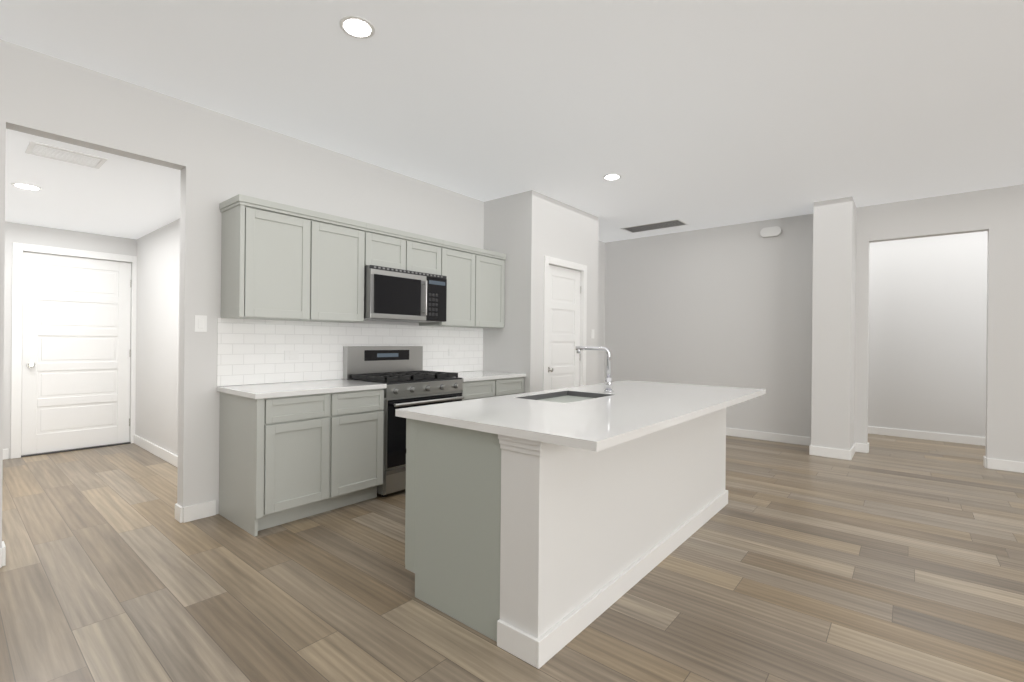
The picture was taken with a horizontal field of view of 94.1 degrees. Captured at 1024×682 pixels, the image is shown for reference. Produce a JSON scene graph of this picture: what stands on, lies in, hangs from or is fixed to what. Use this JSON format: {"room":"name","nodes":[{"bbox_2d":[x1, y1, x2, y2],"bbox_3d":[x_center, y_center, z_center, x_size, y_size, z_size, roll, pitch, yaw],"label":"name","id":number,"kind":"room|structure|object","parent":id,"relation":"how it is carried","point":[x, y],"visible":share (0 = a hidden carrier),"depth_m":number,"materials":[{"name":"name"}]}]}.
{"room":"kitchen","nodes":[
{"label":"kitchen","id":0,"kind":"room"},
{"bbox_2d":[3,222,136,458],"bbox_3d":[-5.116,-0.104,5.044,0.120,2.630,1.800,1,0,40],"label":"wall","id":1,"kind":"structure","parent":0,"point":[39,235],"depth_m":4.98,"materials":[{"name":"white paint"}]},
{"bbox_2d":[10,242,136,458],"bbox_3d":[-4.852,0.101,5.350,0.138,2.225,1.060,1,0,40],"label":"door frame","id":2,"kind":"structure","parent":1,"relation":"attached to","point":[18,249],"depth_m":4.95,"materials":[{"name":"white painted wood"}]},
{"bbox_2d":[21,252,130,454],"bbox_3d":[-4.825,0.134,5.328,0.097,2.132,0.904,1,0,40],"label":"hall door","id":3,"kind":"structure","parent":1,"relation":"in","point":[76,325],"depth_m":5.30,"materials":[{"name":"white wood"}]},
{"bbox_2d":[5,129,179,238],"bbox_3d":[-3.883,-1.267,4.026,3.300,0.120,2.040,1,0,40],"label":"ceiling","id":4,"kind":"structure","parent":0,"point":[119,196],"depth_m":3.88,"materials":[{"name":"white paint"}]},
{"bbox_2d":[11,183,42,189],"bbox_3d":[-3.785,-1.203,3.723,0.176,0.006,0.176,1,0,40],"label":"recessed light","id":5,"kind":"object","parent":4,"relation":"in","point":[26,186],"visible":1,"depth_m":3.71,"materials":[{"name":"white"}]},
{"bbox_2d":[25,141,107,168],"bbox_3d":[-2.875,-1.195,3.082,0.280,0.006,0.360,1,0,40],"label":"ceiling vent","id":6,"kind":"object","parent":4,"relation":"attached to","point":[60,154],"depth_m":3.07,"materials":[{"name":"white metal"}]},
{"bbox_2d":[135,219,179,455],"bbox_3d":[-3.280,-0.087,4.764,3.300,2.630,0.120,1,0,40],"label":"wall","id":7,"kind":"structure","parent":0,"point":[157,336],"depth_m":5.05,"materials":[{"name":"white paint"}]},
{"bbox_2d":[0,426,1023,567],"bbox_3d":[1.429,1.221,2.978,12.600,0.105,10.420,1,0,40],"label":"baseboard","id":8,"kind":"structure","parent":7,"relation":"attached to","point":[194,512],"depth_m":5.37,"materials":[{"name":"white wood"}]},
{"bbox_2d":[0,39,604,547],"bbox_3d":[-0.909,-0.184,4.937,0.120,2.870,10.420,1,0,40],"label":"wall","id":9,"kind":"structure","parent":0,"point":[214,157],"depth_m":3.33,"materials":[{"name":"white paint"}]},
{"bbox_2d":[194,315,206,331],"bbox_3d":[-2.169,-0.121,3.325,0.009,0.115,0.075,1,0,40],"label":"light switch","id":10,"kind":"object","parent":9,"relation":"attached to","point":[200,323],"visible":1,"depth_m":3.32,"materials":[{"name":"white plastic"}]},
{"bbox_2d":[219,194,366,322],"bbox_3d":[-1.650,-0.571,3.673,0.350,0.820,0.975,1,0,40],"label":"upper cabinet","id":11,"kind":"object","parent":9,"relation":"attached to","point":[279,261],"visible":1,"depth_m":3.47,"materials":[{"name":"grey paint"}]},
{"bbox_2d":[217,318,482,385],"bbox_3d":[-1.222,0.088,4.465,0.008,0.489,2.758,1,0,40],"label":"tile backsplash","id":12,"kind":"structure","parent":9,"relation":"attached to","point":[250,351],"depth_m":3.95,"materials":[{"name":"white tile"}]},
{"bbox_2d":[284,350,298,359],"bbox_3d":[-1.759,0.113,3.808,0.008,0.075,0.115,1,0,40],"label":"outlet","id":13,"kind":"object","parent":12,"relation":"attached to","point":[291,354],"visible":1,"depth_m":3.81,"materials":[{"name":"white plastic"}]},
{"bbox_2d":[449,349,456,355],"bbox_3d":[-0.639,0.124,5.152,0.008,0.075,0.115,1,0,40],"label":"outlet","id":14,"kind":"object","parent":12,"relation":"attached to","point":[452,352],"visible":1,"depth_m":5.15,"materials":[{"name":"white plastic"}]},
{"bbox_2d":[364,223,442,274],"bbox_3d":[-1.067,-0.800,4.370,0.350,0.350,0.840,1,0,40],"label":"upper cabinet","id":15,"kind":"object","parent":9,"relation":"attached to","point":[393,248],"visible":0.73,"depth_m":4.23,"materials":[{"name":"grey paint"}]},
{"bbox_2d":[364,265,446,322],"bbox_3d":[-1.028,-0.403,4.335,0.461,0.437,0.834,1,0,40],"label":"microwave","id":16,"kind":"object","parent":15,"relation":"attached to","point":[395,295],"visible":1,"depth_m":4.16,"materials":[{"name":"silver metal"}]},
{"bbox_2d":[419,240,505,327],"bbox_3d":[-0.500,-0.560,5.053,0.350,0.820,0.938,1,0,40],"label":"upper cabinet","id":17,"kind":"object","parent":9,"relation":"attached to","point":[475,287],"visible":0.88,"depth_m":4.92,"materials":[{"name":"grey paint"}]},
{"bbox_2d":[0,434,1023,681],"bbox_3d":[1.381,1.323,3.017,12.960,0.100,10.660,1,0,40],"label":"floor","id":18,"kind":"structure","parent":0,"point":[890,558],"depth_m":2.43,"materials":[{"name":"brown wood"}]},
{"bbox_2d":[219,389,383,536],"bbox_3d":[-1.552,0.806,3.590,0.627,0.879,0.961,1,0,40],"label":"base cabinet","id":19,"kind":"object","parent":18,"relation":"on","point":[282,460],"visible":0.98,"depth_m":3.29,"materials":[{"name":"grey paint"}]},
{"bbox_2d":[217,379,386,398],"bbox_3d":[-1.546,0.349,3.576,0.648,0.035,0.980,1,0,40],"label":"countertop","id":20,"kind":"structure","parent":19,"relation":"on","point":[263,391],"depth_m":3.40,"materials":[{"name":"white stone"}]},
{"bbox_2d":[343,346,464,496],"bbox_3d":[-0.942,0.651,4.255,0.711,1.200,0.834,1,0,40],"label":"gas range","id":21,"kind":"object","parent":18,"relation":"on","point":[404,376],"visible":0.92,"depth_m":4.08,"materials":[{"name":"silver metal"}]},
{"bbox_2d":[461,377,523,400],"bbox_3d":[-0.407,0.817,4.965,0.627,0.879,0.938,1,0,40],"label":"base cabinet","id":22,"kind":"object","parent":18,"relation":"on","point":[480,389],"visible":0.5,"depth_m":4.73,"materials":[{"name":"grey paint"}]},
{"bbox_2d":[451,371,525,381],"bbox_3d":[-0.394,0.360,4.958,0.648,0.035,0.938,1,0,40],"label":"countertop","id":23,"kind":"structure","parent":22,"relation":"on","point":[476,376],"depth_m":4.87,"materials":[{"name":"white stone"}]},
{"bbox_2d":[405,406,728,668],"bbox_3d":[0.574,0.826,3.062,0.871,0.879,2.502,1,0,40],"label":"kitchen island","id":24,"kind":"object","parent":18,"relation":"on","point":[542,528],"depth_m":2.15,"materials":[{"name":"grey paint"}]},
{"bbox_2d":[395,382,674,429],"bbox_3d":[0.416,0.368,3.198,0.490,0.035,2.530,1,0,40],"label":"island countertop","id":25,"kind":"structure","parent":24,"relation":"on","point":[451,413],"depth_m":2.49,"materials":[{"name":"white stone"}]},
{"bbox_2d":[515,390,610,401],"bbox_3d":[0.345,0.475,3.028,0.404,0.247,0.624,1,0,40],"label":"sink","id":26,"kind":"object","parent":25,"relation":"in","point":[552,395],"depth_m":3.21,"materials":[{"name":"silver metal"}]},
{"bbox_2d":[575,346,614,393],"bbox_3d":[0.574,0.195,3.312,0.215,0.314,0.203,1,0,40],"label":"faucet","id":27,"kind":"object","parent":25,"relation":"on","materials":[{"name":"silver metal"}]},
{"bbox_2d":[463,383,765,453],"bbox_3d":[0.853,0.372,2.833,0.650,0.035,2.530,1,0,40],"label":"island countertop","id":28,"kind":"structure","parent":24,"relation":"on","point":[596,424],"depth_m":2.23,"materials":[{"name":"white stone"}]},
{"bbox_2d":[811,196,856,449],"bbox_3d":[3.728,-0.139,5.519,0.360,2.870,0.550,1,0,40],"label":"column","id":29,"kind":"object","parent":18,"relation":"on","point":[833,328],"visible":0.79,"depth_m":5.31,"materials":[{"name":"white paint"}]},
{"bbox_2d":[0,0,1023,242],"bbox_3d":[2.724,-1.644,1.922,9.540,0.120,10.660,1,0,40],"label":"ceiling","id":30,"kind":"structure","parent":0,"point":[698,114],"depth_m":3.02,"materials":[{"name":"white paint"}]},
{"bbox_2d":[339,16,374,38],"bbox_3d":[-0.798,-1.615,2.461,0.176,0.006,0.176,1,0,40],"label":"recessed light","id":31,"kind":"object","parent":30,"relation":"in","point":[357,27],"visible":1,"depth_m":2.45,"materials":[{"name":"white"}]},
{"bbox_2d":[603,174,620,179],"bbox_3d":[0.977,-1.598,4.653,0.176,0.006,0.176,1,0,40],"label":"recessed light","id":32,"kind":"object","parent":30,"relation":"in","point":[611,176],"visible":1,"depth_m":4.65,"materials":[{"name":"white"}]},
{"bbox_2d":[620,219,688,232],"bbox_3d":[1.969,-1.588,6.618,0.830,0.006,0.370,1,0,40],"label":"ceiling vent","id":33,"kind":"object","parent":30,"relation":"in","point":[657,225],"visible":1,"depth_m":6.61,"materials":[{"name":"white metal"}]},
{"bbox_2d":[482,190,598,392],"bbox_3d":[0.385,-0.171,5.850,0.700,2.870,1.420,1,0,40],"label":"wall","id":34,"kind":"structure","parent":0,"point":[525,232],"depth_m":5.28,"materials":[{"name":"white paint"}]},
{"bbox_2d":[548,265,580,389],"bbox_3d":[0.613,0.196,5.607,0.097,2.112,0.734,1,0,40],"label":"pantry door","id":35,"kind":"structure","parent":34,"relation":"in","point":[564,356],"depth_m":5.62,"materials":[{"name":"white wood"}]},
{"bbox_2d":[543,255,586,390],"bbox_3d":[0.586,0.163,5.628,0.138,2.205,0.890,1,0,40],"label":"door frame","id":36,"kind":"structure","parent":34,"relation":"attached to","point":[557,262],"depth_m":5.63,"materials":[{"name":"white wood"}]},
{"bbox_2d":[604,184,1023,461],"bbox_3d":[5.110,-0.126,4.803,9.300,2.870,0.120,1,0,40],"label":"wall","id":37,"kind":"structure","parent":0,"point":[727,306],"depth_m":6.18,"materials":[{"name":"white paint"}]},
{"bbox_2d":[760,226,780,236],"bbox_3d":[3.349,-1.413,6.175,0.240,0.120,0.038,1,0,40],"label":"box","id":38,"kind":"object","parent":37,"relation":"attached to","point":[771,231],"visible":0.98,"depth_m":6.16,"materials":[{"name":"white plastic"}]},
{"bbox_2d":[868,231,987,437],"bbox_3d":[6.083,-0.117,5.971,9.300,2.870,0.120,1,0,40],"label":"wall","id":39,"kind":"structure","parent":0,"point":[927,333],"depth_m":6.34,"materials":[{"name":"white paint"}]}
]}

